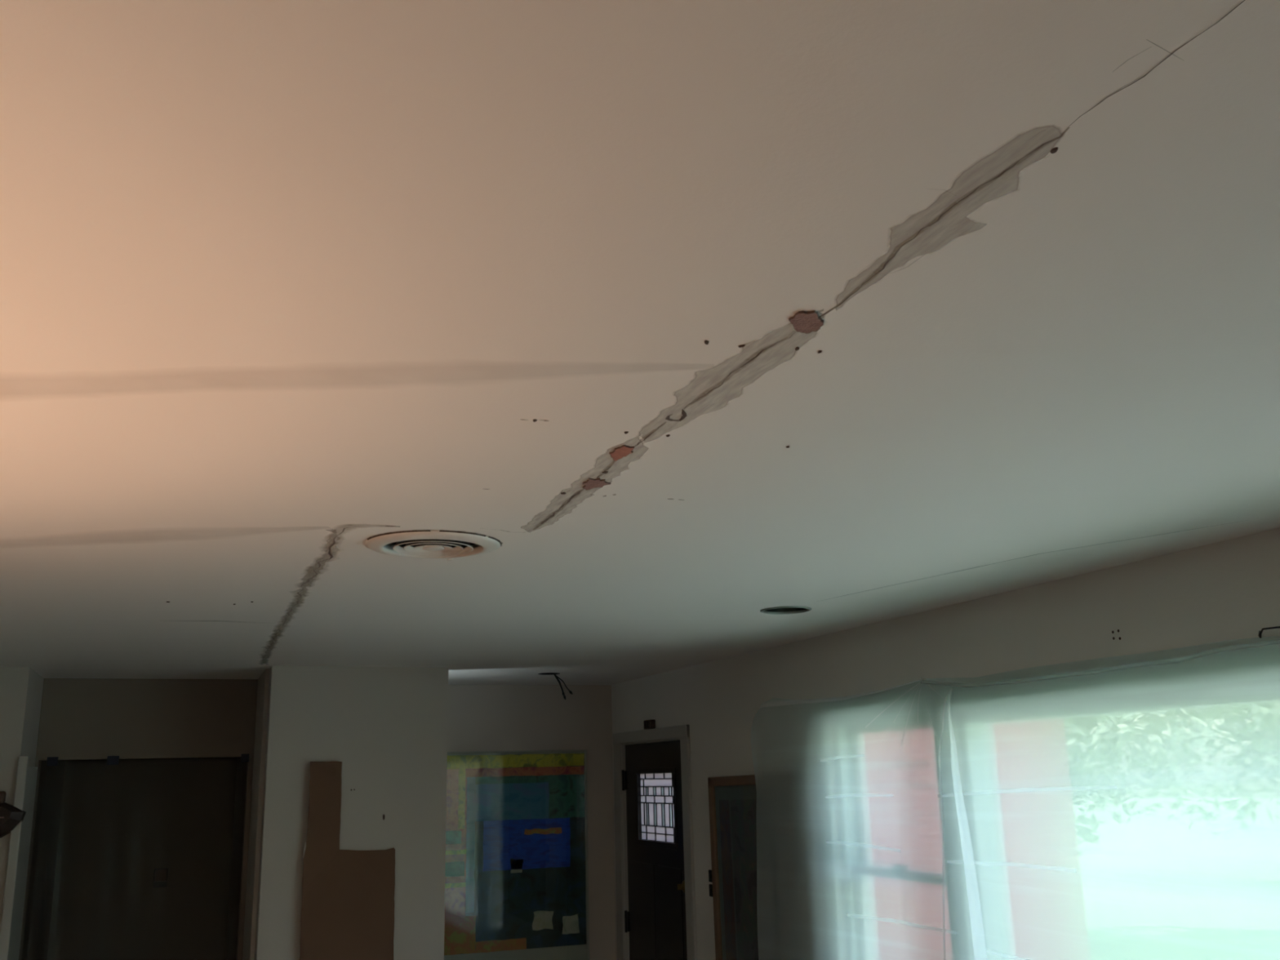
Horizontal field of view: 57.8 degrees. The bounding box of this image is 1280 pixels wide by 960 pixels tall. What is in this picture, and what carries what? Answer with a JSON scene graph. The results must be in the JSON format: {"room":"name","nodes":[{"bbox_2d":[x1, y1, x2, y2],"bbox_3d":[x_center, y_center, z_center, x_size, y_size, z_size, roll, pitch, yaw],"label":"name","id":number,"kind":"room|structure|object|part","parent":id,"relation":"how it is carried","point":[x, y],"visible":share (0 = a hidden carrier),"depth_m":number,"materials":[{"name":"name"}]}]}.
{"room":"damaged room","nodes":[
{"label":"damaged room","id":0,"kind":"room"},
{"bbox_2d":[0,666,32,928],"bbox_3d":[-3.125,1.916,5.035,0.660,2.700,0.140,4,-15,-21],"label":"wall","id":1,"kind":"structure","parent":0,"point":[15,682],"depth_m":5.27,"materials":[{"name":"paint"}]},
{"bbox_2d":[0,791,26,838],"bbox_3d":[-2.872,1.483,5.122,0.279,0.211,0.082,4,-15,-21],"label":"ornament","id":2,"kind":"object","parent":1,"relation":"hanging from","point":[11,815],"visible":1,"depth_m":5.14,"materials":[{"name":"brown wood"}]},
{"bbox_2d":[0,755,29,959],"bbox_3d":[-2.768,2.240,5.008,0.040,2.040,0.040,4,-15,-21],"label":"trim","id":3,"kind":"structure","parent":1,"relation":"attached to","point":[23,761],"depth_m":5.13,"materials":[{"name":"paint"}]},
{"bbox_2d":[21,670,66,959],"bbox_3d":[-3.503,2.344,6.683,0.170,2.700,3.310,4,-15,-21],"label":"wall","id":4,"kind":"structure","parent":0,"point":[45,846],"depth_m":6.27,"materials":[{"name":"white paint"}]},
{"bbox_2d":[8,765,37,959],"bbox_3d":[-2.886,2.334,5.285,0.018,2.000,0.520,4,-15,-21],"label":"trim","id":5,"kind":"structure","parent":4,"relation":"attached to","point":[15,935],"depth_m":5.47,"materials":[{"name":"paint"}]},
{"bbox_2d":[18,678,257,959],"bbox_3d":[-2.546,2.119,5.875,1.040,2.710,0.120,4,-15,-21],"label":"wall alcove header","id":6,"kind":"structure","parent":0,"point":[80,717],"depth_m":6.03,"materials":[{"name":"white paint"}]},
{"bbox_2d":[35,754,253,759],"bbox_3d":[-2.547,1.436,6.007,1.040,0.010,0.045,4,-15,-21],"label":"curtain rod","id":7,"kind":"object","parent":6,"relation":"attached to","point":[236,755],"depth_m":5.99,"materials":[{"name":"brown paint"}]},
{"bbox_2d":[47,756,237,959],"bbox_3d":[-3.101,2.485,7.280,1.040,2.700,0.150,4,-15,-21],"label":"door","id":8,"kind":"structure","parent":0,"point":[126,820],"depth_m":7.23,"materials":[{"name":"brown wood"}]},
{"bbox_2d":[46,753,248,765],"bbox_3d":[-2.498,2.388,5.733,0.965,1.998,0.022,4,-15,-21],"label":"curtain hooks","id":9,"kind":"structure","parent":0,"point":[111,760],"depth_m":5.90,"materials":[{"name":"black metal"}]},
{"bbox_2d":[225,668,270,959],"bbox_3d":[-2.373,2.402,7.026,0.170,2.700,3.470,4,-15,-21],"label":"wall","id":10,"kind":"structure","parent":0,"point":[256,807],"depth_m":5.91,"materials":[{"name":"paint"}]},
{"bbox_2d":[254,666,448,959],"bbox_3d":[-1.369,1.996,5.525,0.855,2.700,0.151,4,-15,-21],"label":"wall column","id":11,"kind":"structure","parent":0,"point":[387,726],"depth_m":5.59,"materials":[{"name":"paint"}]},
{"bbox_2d":[447,684,616,959],"bbox_3d":[-1.105,2.296,6.736,1.980,2.700,0.150,4,-15,-21],"label":"wall","id":12,"kind":"structure","parent":0,"point":[482,717],"depth_m":7.03,"materials":[{"name":"paint"}]},
{"bbox_2d":[444,749,589,959],"bbox_3d":[-0.756,2.215,6.798,0.946,1.224,0.024,4,-15,-21],"label":"framed poster","id":13,"kind":"object","parent":12,"relation":"attached to","point":[517,872],"visible":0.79,"depth_m":6.81,"materials":[{"name":"multicoloured paper"}]},
{"bbox_2d":[0,0,1279,684],"bbox_3d":[-3.582,0.089,2.214,10.080,0.006,12.600,4,-15,-21],"label":"ceiling","id":14,"kind":"structure","parent":0,"point":[710,315],"depth_m":1.44,"materials":[{"name":"paint"}]},
{"bbox_2d":[364,529,502,559],"bbox_3d":[-0.496,0.082,2.806,0.325,0.174,0.324,4,-15,-21],"label":"ceiling vent","id":15,"kind":"object","parent":14,"relation":"in","point":[426,544],"visible":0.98,"depth_m":2.75,"materials":[{"name":"metal"}]},
{"bbox_2d":[537,672,572,699],"bbox_3d":[-0.463,1.110,6.370,0.195,0.191,0.120,4,-15,-21],"label":"wires","id":16,"kind":"object","parent":14,"relation":"hanging from","point":[541,673],"visible":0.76,"depth_m":6.38,"materials":[{"name":"black rubber"}]},
{"bbox_2d":[760,605,811,614],"bbox_3d":[0.512,0.405,4.094,0.180,0.115,0.180,4,-15,-21],"label":"recessed light","id":17,"kind":"object","parent":14,"relation":"in","point":[788,609],"visible":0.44,"depth_m":4.14,"materials":[{"name":"grey"}]},
{"bbox_2d":[611,527,1279,959],"bbox_3d":[1.707,1.181,2.523,0.161,2.750,10.300,4,-15,-21],"label":"wall","id":18,"kind":"structure","parent":0,"point":[1228,589],"depth_m":3.98,"materials":[{"name":"paint"}]},
{"bbox_2d":[643,719,655,729],"bbox_3d":[0.053,1.391,6.599,0.032,0.050,0.112,4,-15,-21],"label":"door chime","id":19,"kind":"object","parent":18,"relation":"attached to","point":[648,724],"visible":1,"depth_m":6.56,"materials":[{"name":"brown plastic"}]},
{"bbox_2d":[622,740,687,959],"bbox_3d":[0.082,2.500,6.387,0.117,2.056,0.990,4,-15,-21],"label":"door","id":20,"kind":"structure","parent":18,"relation":"in","point":[655,920],"depth_m":6.51,"materials":[{"name":"black wood"}]},
{"bbox_3d":[0.107,1.845,6.543,0.004,0.370,0.540,4,-15,-21],"label":"glass pane","id":21,"kind":"part","parent":20,"relation":"part of","materials":[{"name":"glass"}]},
{"bbox_3d":[0.095,2.477,6.396,0.008,1.725,0.715,4,-15,-21],"label":"moulding","id":22,"kind":"part","parent":20,"relation":"part of","materials":[{"name":"black wood"}]},
{"bbox_3d":[0.111,1.839,6.534,0.004,0.216,0.378,4,-15,-21],"label":"bevelled pane","id":23,"kind":"part","parent":20,"relation":"part of","materials":[{"name":"glass"}]},
{"bbox_2d":[612,724,697,959],"bbox_3d":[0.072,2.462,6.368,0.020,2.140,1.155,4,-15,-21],"label":"trim","id":24,"kind":"structure","parent":18,"relation":"attached to","point":[682,731],"depth_m":6.33,"materials":[{"name":"paint"}]},
{"bbox_2d":[708,869,712,897],"bbox_3d":[0.352,1.987,5.713,0.019,0.125,0.060,4,-15,-21],"label":"light switch","id":25,"kind":"object","parent":18,"relation":"attached to","point":[709,870],"visible":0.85,"depth_m":5.71,"materials":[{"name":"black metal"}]},
{"bbox_2d":[708,869,712,882],"bbox_3d":[0.355,1.954,5.722,0.011,0.057,0.060,4,-15,-21],"label":"switch plate","id":26,"kind":"object","parent":25,"relation":"attached to","point":[709,870],"depth_m":5.72,"materials":[{"name":"black plastic"}]},
{"bbox_2d":[709,884,712,897],"bbox_3d":[0.356,2.019,5.706,0.011,0.058,0.060,4,-15,-21],"label":"switch plate","id":27,"kind":"object","parent":25,"relation":"attached to","point":[710,885],"depth_m":5.70,"materials":[{"name":"black plastic"}]},
{"bbox_2d":[707,774,758,959],"bbox_3d":[0.541,1.850,5.218,0.030,1.017,0.985,4,-16,-21],"label":"mirror","id":28,"kind":"object","parent":18,"relation":"attached to","point":[732,800],"visible":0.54,"depth_m":5.48,"materials":[{"name":"brown wood"}]},
{"bbox_2d":[730,799,758,959],"bbox_3d":[0.561,1.833,5.175,0.002,0.797,0.657,4,-15,-21],"label":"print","id":29,"kind":"object","parent":28,"relation":"attached to","point":[743,811],"depth_m":5.37},
{"bbox_2d":[956,680,999,686],"bbox_3d":[1.409,1.278,2.999,0.050,1.610,3.820,4,-15,-21],"label":"trim","id":30,"kind":"structure","parent":18,"relation":"attached to","point":[983,682],"depth_m":3.88,"materials":[{"name":"grey paint"}]},
{"bbox_2d":[751,635,1279,959],"bbox_3d":[1.340,1.427,3.055,0.120,1.954,4.441,4,-15,-21],"label":"plastic sheet","id":31,"kind":"object","parent":18,"relation":"attached to","point":[1127,806],"visible":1,"depth_m":3.50,"materials":[{"name":"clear plastic"}]},
{"bbox_2d":[1257,626,1279,638],"bbox_3d":[1.553,0.370,2.830,0.022,0.023,0.115,4,-15,-21],"label":"bracket","id":32,"kind":"object","parent":18,"relation":"attached to","point":[1277,627],"visible":1,"depth_m":2.85,"materials":[{"name":"black metal"}]},
{"bbox_3d":[-3.511,2.523,1.599,10.300,0.150,12.800,4,-15,-21],"label":"floor","id":33,"kind":"structure","parent":0,"visible":0},
{"bbox_2d":[299,761,395,959],"bbox_3d":[-1.349,2.308,5.348,0.453,1.970,0.034,5,-16,-23],"label":"cardboard sheet","id":34,"kind":"object","parent":33,"relation":"on","point":[348,906],"visible":1,"depth_m":5.43,"materials":[{"name":"brown cardboard"}]}
]}

